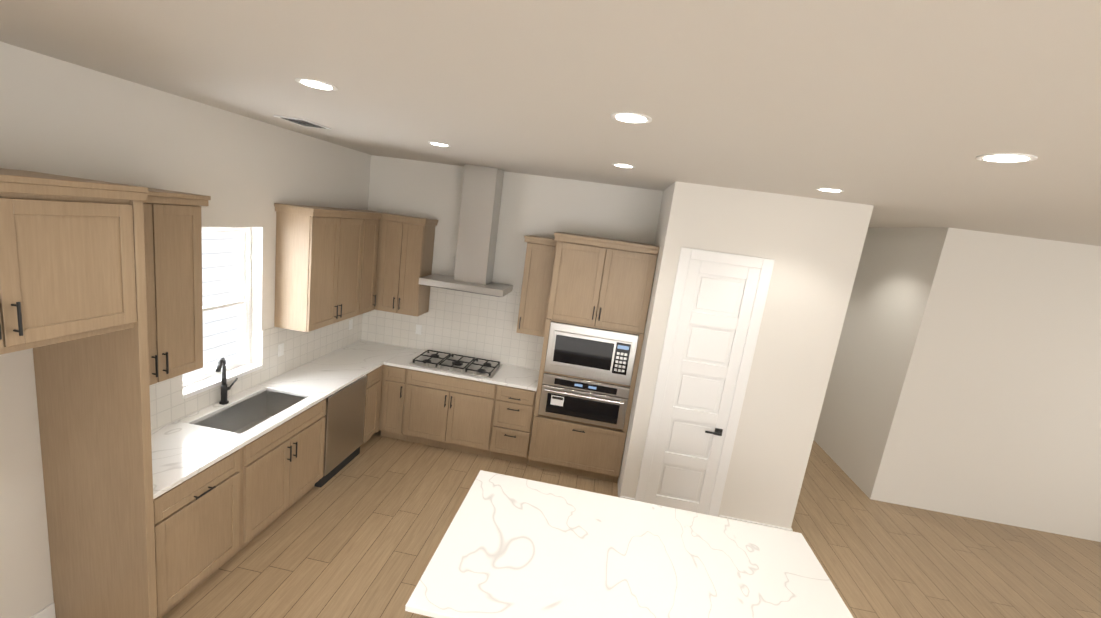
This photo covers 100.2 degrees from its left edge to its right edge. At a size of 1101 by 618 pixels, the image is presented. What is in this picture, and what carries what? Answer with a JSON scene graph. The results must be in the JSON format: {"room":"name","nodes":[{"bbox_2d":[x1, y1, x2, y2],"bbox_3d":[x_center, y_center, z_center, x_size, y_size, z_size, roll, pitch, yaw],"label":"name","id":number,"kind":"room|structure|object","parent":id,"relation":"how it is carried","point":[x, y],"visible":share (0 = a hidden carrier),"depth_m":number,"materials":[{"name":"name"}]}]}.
{"room":"kitchen","nodes":[
{"label":"kitchen","id":0,"kind":"room"},
{"bbox_2d":[0,42,370,617],"bbox_3d":[-2.772,0.385,1.788,0.140,3.050,7.740,9,11,6],"label":"wall","id":1,"kind":"structure","parent":0,"point":[61,117],"depth_m":2.57,"materials":[{"name":"white paint"}]},
{"bbox_2d":[30,603,55,617],"bbox_3d":[-2.876,1.803,2.126,0.015,0.135,0.984,9,11,6],"label":"baseboard","id":2,"kind":"structure","parent":1,"relation":"attached to","point":[48,611],"depth_m":2.56,"materials":[{"name":"white paint"}]},
{"bbox_2d":[143,188,210,385],"bbox_3d":[-2.348,-0.125,2.603,0.356,1.094,0.642,9,11,6],"label":"upper cabinet","id":3,"kind":"object","parent":1,"relation":"attached to","point":[173,242],"visible":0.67,"depth_m":2.68,"materials":[{"name":"beige wood"}]},
{"bbox_2d":[182,227,251,386],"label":"window","id":4,"kind":"structure","parent":1,"relation":"in","point":[245,277],"depth_m":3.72,"materials":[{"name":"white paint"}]},
{"bbox_2d":[183,363,262,398],"bbox_3d":[-2.564,0.545,3.580,0.116,0.032,0.736,9,11,6],"label":"window sill","id":5,"kind":"structure","parent":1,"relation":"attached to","point":[207,384],"depth_m":3.52,"materials":[{"name":"white paint"}]},
{"bbox_2d":[149,313,364,431],"bbox_3d":[-2.456,0.403,3.973,0.009,0.470,3.110,9,11,6],"label":"tile backsplash","id":6,"kind":"structure","parent":1,"relation":"attached to","point":[168,405],"depth_m":4.00,"materials":[{"name":"white tile"}]},
{"bbox_2d":[278,343,283,356],"bbox_3d":[-2.423,0.366,4.138,0.007,0.115,0.072,9,11,6],"label":"outlet","id":7,"kind":"object","parent":6,"relation":"attached to","point":[281,349],"visible":1,"depth_m":4.13,"materials":[{"name":"white plastic"}]},
{"bbox_2d":[349,319,352,329],"bbox_3d":[-2.272,0.176,5.237,0.007,0.115,0.072,9,11,6],"label":"outlet","id":8,"kind":"object","parent":6,"relation":"attached to","point":[350,323],"visible":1,"depth_m":5.23,"materials":[{"name":"white plastic"}]},
{"bbox_2d":[274,203,369,331],"bbox_3d":[-2.131,-0.400,4.342,0.324,1.037,0.885,9,11,6],"label":"upper cabinet","id":9,"kind":"object","parent":1,"relation":"attached to","point":[334,265],"depth_m":4.01,"materials":[{"name":"beige wood"}]},
{"bbox_2d":[366,211,381,311],"bbox_3d":[-2.065,-0.483,4.819,0.324,1.037,0.357,9,11,6],"label":"upper cabinet","id":10,"kind":"object","parent":1,"relation":"attached to","point":[375,220],"depth_m":4.91,"materials":[{"name":"beige wood"}]},
{"bbox_2d":[374,215,393,311],"bbox_3d":[-1.711,-0.497,5.142,0.337,1.037,0.323,9,11,6],"label":"upper cabinet","id":11,"kind":"object","parent":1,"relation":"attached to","point":[385,241],"depth_m":4.99,"materials":[{"name":"beige wood"}]},
{"bbox_2d":[390,215,437,316],"bbox_3d":[-1.521,-0.468,5.121,0.293,1.037,0.323,9,11,6],"label":"upper cabinet","id":12,"kind":"object","parent":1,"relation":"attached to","point":[413,238],"depth_m":4.98,"materials":[{"name":"beige wood"}]},
{"bbox_2d":[361,287,543,369],"bbox_3d":[-1.106,0.126,5.327,2.250,0.856,0.009,9,11,6],"label":"tile backsplash","id":13,"kind":"structure","parent":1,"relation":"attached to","point":[475,325],"depth_m":5.32,"materials":[{"name":"white tile"}]},
{"bbox_2d":[415,324,421,334],"bbox_3d":[-1.547,0.242,5.400,0.072,0.115,0.007,9,11,6],"label":"outlet","id":14,"kind":"object","parent":13,"relation":"attached to","point":[418,329],"visible":1,"depth_m":5.40,"materials":[{"name":"white plastic"}]},
{"bbox_2d":[368,155,662,311],"bbox_3d":[-0.604,-0.001,5.315,3.236,3.050,0.140,9,11,6],"label":"wall","id":15,"kind":"structure","parent":0,"point":[541,206],"depth_m":5.04,"materials":[{"name":"white paint"}]},
{"bbox_2d":[419,164,512,296],"bbox_3d":[-0.826,-0.851,4.890,0.915,1.290,0.457,9,11,6],"label":"range hood","id":16,"kind":"object","parent":15,"relation":"attached to","point":[482,186],"visible":1,"depth_m":4.82,"materials":[{"name":"silver metal"}]},
{"bbox_2d":[516,235,556,336],"bbox_3d":[-0.133,-0.248,4.951,0.366,1.034,0.356,9,11,6],"label":"upper cabinet","id":17,"kind":"object","parent":15,"relation":"attached to","point":[537,281],"visible":0.81,"depth_m":4.81,"materials":[{"name":"beige wood"}]},
{"bbox_2d":[0,0,1100,245],"bbox_3d":[2.539,-0.815,3.314,10.000,0.100,12.950,9,11,6],"label":"ceiling","id":18,"kind":"structure","parent":0,"point":[900,112],"depth_m":1.54,"materials":[{"name":"white paint"}]},
{"bbox_2d":[273,115,330,128],"bbox_3d":[-1.754,-1.323,3.268,0.220,0.010,0.320,9,11,6],"label":"ceiling vent","id":19,"kind":"object","parent":18,"relation":"in","point":[303,122],"visible":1,"depth_m":3.22,"materials":[{"name":"white metal"}]},
{"bbox_2d":[295,78,337,90],"bbox_3d":[-1.035,-0.993,2.038,0.170,0.006,0.170,9,11,6],"label":"recessed light","id":20,"kind":"object","parent":18,"relation":"in","point":[313,83],"visible":0.96,"depth_m":2.02,"materials":[{"name":"white paint"}]},
{"bbox_2d":[428,142,450,146],"bbox_3d":[-0.838,-1.242,3.473,0.170,0.006,0.170,9,11,6],"label":"recessed light","id":21,"kind":"object","parent":18,"relation":"in","point":[440,144],"visible":0.92,"depth_m":3.45,"materials":[{"name":"white paint"}]},
{"bbox_2d":[612,163,634,167],"bbox_3d":[0.524,-1.027,3.298,0.170,0.006,0.170,9,11,6],"label":"recessed light","id":22,"kind":"object","parent":18,"relation":"in","point":[623,165],"visible":0.98,"depth_m":3.27,"materials":[{"name":"white paint"}]},
{"bbox_2d":[611,112,651,123],"bbox_3d":[0.331,-0.782,1.887,0.170,0.006,0.170,9,11,6],"label":"recessed light","id":23,"kind":"object","parent":18,"relation":"in","point":[631,117],"visible":1,"depth_m":1.87,"materials":[{"name":"white paint"}]},
{"bbox_2d":[816,188,843,191],"bbox_3d":[1.910,-0.812,3.145,0.170,0.006,0.170,9,11,6],"label":"recessed light","id":24,"kind":"object","parent":18,"relation":"in","point":[830,189],"visible":0.96,"depth_m":3.12,"materials":[{"name":"white paint"}]},
{"bbox_2d":[976,153,1037,162],"bbox_3d":[1.716,-0.568,1.734,0.170,0.006,0.170,9,11,6],"label":"recessed light","id":25,"kind":"object","parent":18,"relation":"in","point":[1006,157],"visible":1,"depth_m":1.72,"materials":[{"name":"white paint"}]},
{"bbox_2d":[162,430,1100,617],"bbox_3d":[2.130,2.252,3.902,10.000,0.100,12.950,9,11,6],"label":"floor","id":26,"kind":"structure","parent":0,"point":[361,534],"depth_m":4.00,"materials":[{"name":"brown wood"}]},
{"bbox_2d":[0,168,156,617],"bbox_3d":[-2.411,0.702,1.857,0.646,2.502,1.108,9,11,6],"label":"tall cabinet","id":27,"kind":"object","parent":26,"relation":"on","point":[73,308],"visible":1,"depth_m":2.29,"materials":[{"name":"beige wood"}]},
{"bbox_2d":[153,449,239,617],"bbox_3d":[-2.410,1.346,2.856,0.626,0.874,0.622,9,11,6],"label":"base cabinet","id":28,"kind":"object","parent":26,"relation":"on","point":[197,528],"visible":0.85,"depth_m":2.78,"materials":[{"name":"beige wood"}]},
{"bbox_2d":[231,399,325,557],"bbox_3d":[-2.307,1.215,3.612,0.626,0.874,0.922,9,11,6],"label":"base cabinet","id":29,"kind":"object","parent":26,"relation":"on","point":[281,468],"visible":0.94,"depth_m":3.48,"materials":[{"name":"beige wood"}]},
{"bbox_2d":[151,341,405,498],"bbox_3d":[-2.194,0.692,3.987,0.605,0.030,3.109,9,11,6],"label":"countertop","id":30,"kind":"structure","parent":29,"relation":"on","point":[184,449],"depth_m":3.25,"materials":[{"name":"white stone"}]},
{"bbox_2d":[215,357,237,404],"bbox_3d":[-2.446,0.542,3.471,0.132,0.388,0.280,9,11,6],"label":"faucet","id":31,"kind":"object","parent":30,"relation":"on","point":[221,363],"visible":1,"depth_m":3.49,"materials":[{"name":"black metal"}]},
{"bbox_2d":[194,390,304,433],"bbox_3d":[-2.280,0.899,3.551,0.420,0.228,0.760,9,11,6],"label":"sink basin","id":32,"kind":"object","parent":30,"relation":"in","point":[245,415],"visible":0.27,"depth_m":3.76,"materials":[{"name":"silver metal"}]},
{"bbox_2d":[314,375,366,487],"bbox_3d":[-2.214,1.082,4.382,0.597,0.870,0.644,9,11,6],"label":"dishwasher","id":33,"kind":"object","parent":26,"relation":"on","point":[344,419],"visible":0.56,"depth_m":4.29,"materials":[{"name":"grey metal"}]},
{"bbox_2d":[360,365,382,446],"bbox_3d":[-2.151,0.996,4.865,0.593,0.874,0.336,9,11,6],"label":"base cabinet","id":34,"kind":"object","parent":26,"relation":"on","point":[372,402],"visible":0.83,"depth_m":4.81,"materials":[{"name":"beige wood"}]},
{"bbox_2d":[378,364,407,440],"bbox_3d":[-1.964,0.943,5.271,0.858,0.874,0.626,9,11,6],"label":"base cabinet","id":35,"kind":"object","parent":26,"relation":"on","point":[392,399],"visible":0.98,"depth_m":4.97,"materials":[{"name":"beige wood"}]},
{"bbox_2d":[343,340,398,359],"bbox_3d":[-2.034,0.480,5.203,0.390,0.030,0.619,9,11,6],"label":"countertop","id":36,"kind":"structure","parent":35,"relation":"on","point":[367,349],"depth_m":5.21,"materials":[{"name":"white stone"}]},
{"bbox_2d":[403,369,496,456],"bbox_3d":[-1.059,1.083,5.171,0.980,0.874,0.626,9,11,6],"label":"base cabinet","id":37,"kind":"object","parent":26,"relation":"on","point":[449,412],"visible":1,"depth_m":4.90,"materials":[{"name":"beige wood"}]},
{"bbox_2d":[383,348,539,390],"bbox_3d":[-0.914,0.654,5.080,1.650,0.030,0.619,9,11,6],"label":"countertop","id":38,"kind":"structure","parent":37,"relation":"on","point":[507,375],"depth_m":4.91,"materials":[{"name":"white stone"}]},
{"bbox_2d":[409,350,502,378],"bbox_3d":[-1.027,0.594,5.090,0.915,0.050,0.495,9,11,6],"label":"gas cooktop","id":39,"kind":"object","parent":38,"relation":"in","point":[450,362],"visible":1,"depth_m":5.05,"materials":[{"name":"silver metal"}]},
{"bbox_2d":[490,385,536,463],"bbox_3d":[-0.370,1.190,5.095,0.418,0.874,0.626,9,11,6],"label":"base cabinet","id":40,"kind":"object","parent":26,"relation":"on","point":[513,416],"visible":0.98,"depth_m":4.82,"materials":[{"name":"beige wood"}]},
{"bbox_2d":[528,232,659,482],"bbox_3d":[0.404,0.509,4.858,0.992,2.490,0.652,9,11,6],"label":"tall cabinet","id":41,"kind":"object","parent":26,"relation":"on","point":[602,283],"visible":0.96,"depth_m":4.48,"materials":[{"name":"beige wood"}]},
{"bbox_2d":[538,373,629,428],"bbox_3d":[0.364,0.889,4.888,0.868,0.437,0.636,9,11,6],"label":"wall oven","id":42,"kind":"object","parent":41,"relation":"in","point":[584,401],"visible":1,"depth_m":4.62,"materials":[{"name":"grey metal"}]},
{"bbox_2d":[544,322,638,385],"bbox_3d":[0.432,0.397,4.815,0.868,0.514,0.594,9,11,6],"label":"built-in microwave","id":43,"kind":"object","parent":41,"relation":"in","point":[592,353],"visible":0.98,"depth_m":4.53,"materials":[{"name":"grey metal"}]},
{"bbox_3d":[0.439,1.751,2.731,2.000,0.874,0.586,9,11,6],"label":"cabinet","id":44,"kind":"object","parent":26,"relation":"on","visible":0},
{"bbox_2d":[405,470,852,617],"bbox_3d":[0.468,1.347,2.422,2.070,0.030,1.140,9,11,6],"label":"countertop","id":45,"kind":"structure","parent":44,"relation":"on","point":[511,547],"depth_m":2.40,"materials":[{"name":"white stone"}]},
{"bbox_2d":[618,184,672,495],"bbox_3d":[0.989,0.338,4.657,0.140,3.050,0.833,9,11,6],"label":"wall","id":46,"kind":"structure","parent":0,"point":[663,215],"depth_m":4.41,"materials":[{"name":"white paint"}]},
{"bbox_2d":[618,182,873,528],"bbox_3d":[1.621,0.528,4.105,1.561,3.050,0.140,9,11,6],"label":"wall","id":47,"kind":"structure","parent":0,"point":[812,247],"depth_m":3.92,"materials":[{"name":"white paint"}]},
{"bbox_2d":[620,496,634,499],"bbox_3d":[0.724,1.852,4.378,0.140,0.135,0.013,9,11,6],"label":"baseboard","id":48,"kind":"structure","parent":47,"relation":"attached to","point":[627,497],"depth_m":4.36,"materials":[{"name":"white paint"}]},
{"bbox_2d":[645,259,760,514],"bbox_3d":[1.319,0.796,4.109,0.604,2.423,0.093,9,11,6],"label":"pantry door","id":49,"kind":"structure","parent":47,"relation":"in","point":[715,316],"depth_m":4.10,"materials":[{"name":"white paint"}]},
{"bbox_2d":[635,247,774,516],"bbox_3d":[1.334,0.747,4.173,0.766,2.523,0.157,9,11,6],"label":"door frame","id":50,"kind":"structure","parent":47,"relation":"attached to","point":[765,265],"depth_m":4.04,"materials":[{"name":"white paint"}]},
{"bbox_2d":[719,515,789,530],"bbox_3d":[1.862,2.028,4.254,0.610,0.135,0.015,9,11,6],"label":"baseboard","id":51,"kind":"structure","parent":47,"relation":"attached to","point":[721,516],"depth_m":4.24,"materials":[{"name":"white paint"}]},
{"bbox_2d":[814,228,938,491],"bbox_3d":[4.203,0.267,7.267,0.140,3.050,4.550,9,11,6],"label":"wall","id":52,"kind":"structure","parent":0,"point":[887,285],"depth_m":5.60,"materials":[{"name":"white paint"}]},
{"bbox_2d":[864,228,1100,541],"bbox_3d":[5.539,0.919,4.795,3.500,3.050,0.140,9,11,6],"label":"wall","id":53,"kind":"structure","parent":0,"point":[993,413],"depth_m":4.83,"materials":[{"name":"white paint"}]}
]}

